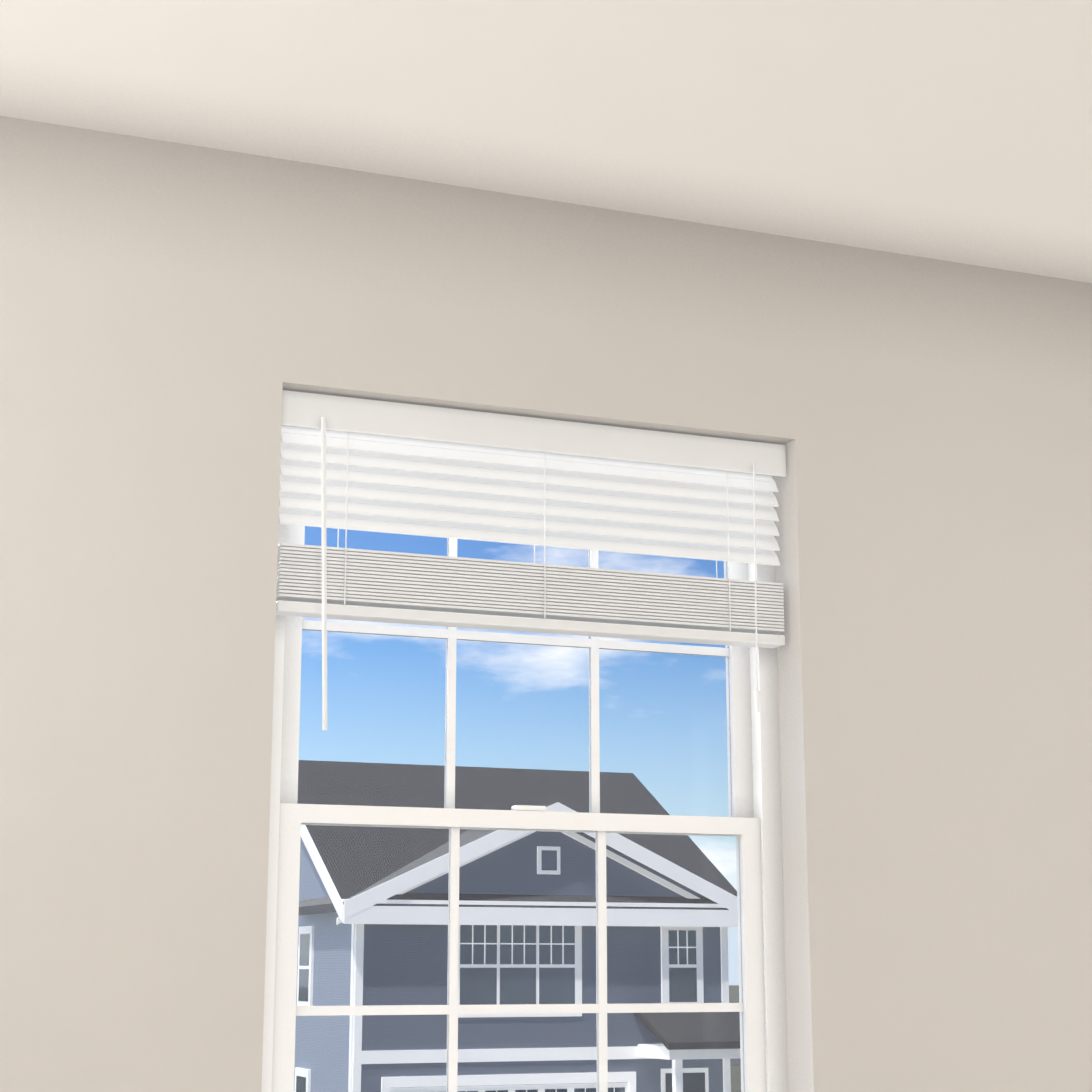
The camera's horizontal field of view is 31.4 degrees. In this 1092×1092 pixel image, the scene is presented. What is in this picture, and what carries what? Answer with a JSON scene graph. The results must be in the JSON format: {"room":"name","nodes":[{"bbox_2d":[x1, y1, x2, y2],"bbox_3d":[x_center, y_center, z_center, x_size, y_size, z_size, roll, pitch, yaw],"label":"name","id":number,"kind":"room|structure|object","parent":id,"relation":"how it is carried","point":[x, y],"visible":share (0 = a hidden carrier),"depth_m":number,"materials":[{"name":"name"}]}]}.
{"room":"house room","nodes":[
{"label":"house room","id":0,"kind":"room"},
{"bbox_2d":[0,116,1091,1091],"bbox_3d":[1.046,0.697,3.855,7.671,2.597,0.160,5,-13,-21],"label":"wall","id":1,"kind":"structure","parent":0,"point":[177,320],"depth_m":3.54,"materials":[{"name":"paint"}]},
{"bbox_2d":[261,425,787,1091],"bbox_3d":[-0.012,0.515,3.448,1.078,1.530,0.204,5,-13,-21],"label":"window","id":2,"kind":"structure","parent":1,"relation":"in","point":[751,823],"depth_m":3.52,"materials":[{"name":"plastic"}]},
{"bbox_2d":[276,390,785,729],"bbox_3d":[-0.007,0.060,3.533,0.996,0.595,0.078,5,-13,-21],"label":"window blind","id":3,"kind":"object","parent":2,"relation":"attached to","point":[346,479],"visible":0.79,"depth_m":3.54,"materials":[{"name":"white plastic"}]},
{"bbox_2d":[0,0,1091,282],"bbox_3d":[2.817,-1.059,2.121,9.440,0.160,5.310,5,-13,-21],"label":"ceiling","id":4,"kind":"structure","parent":0,"point":[954,130],"depth_m":3.22,"materials":[{"name":"paint"}]},
{"label":"outside","id":5,"kind":"structure","parent":0,"visible":0},
{"bbox_2d":[729,985,740,1091],"bbox_3d":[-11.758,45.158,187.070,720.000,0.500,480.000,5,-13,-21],"label":"ground","id":6,"kind":"structure","parent":5,"point":[733,995],"depth_m":81.67,"materials":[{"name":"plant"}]},
{"bbox_2d":[294,760,739,1091],"bbox_3d":[-1.611,8.503,38.907,7.930,8.290,12.080,5,-13,-21],"label":"house","id":7,"kind":"structure","parent":6,"relation":"on","point":[550,1049],"depth_m":35.01,"materials":[{"name":"blue"}]},
{"bbox_2d":[730,1058,740,1065],"bbox_3d":[39.751,23.105,86.716,260.000,0.030,109.000,5,-13,-21],"label":"paving","id":8,"kind":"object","parent":6,"relation":"on","point":[737,1061],"depth_m":87.25,"materials":[{"name":"concrete"}]}
]}

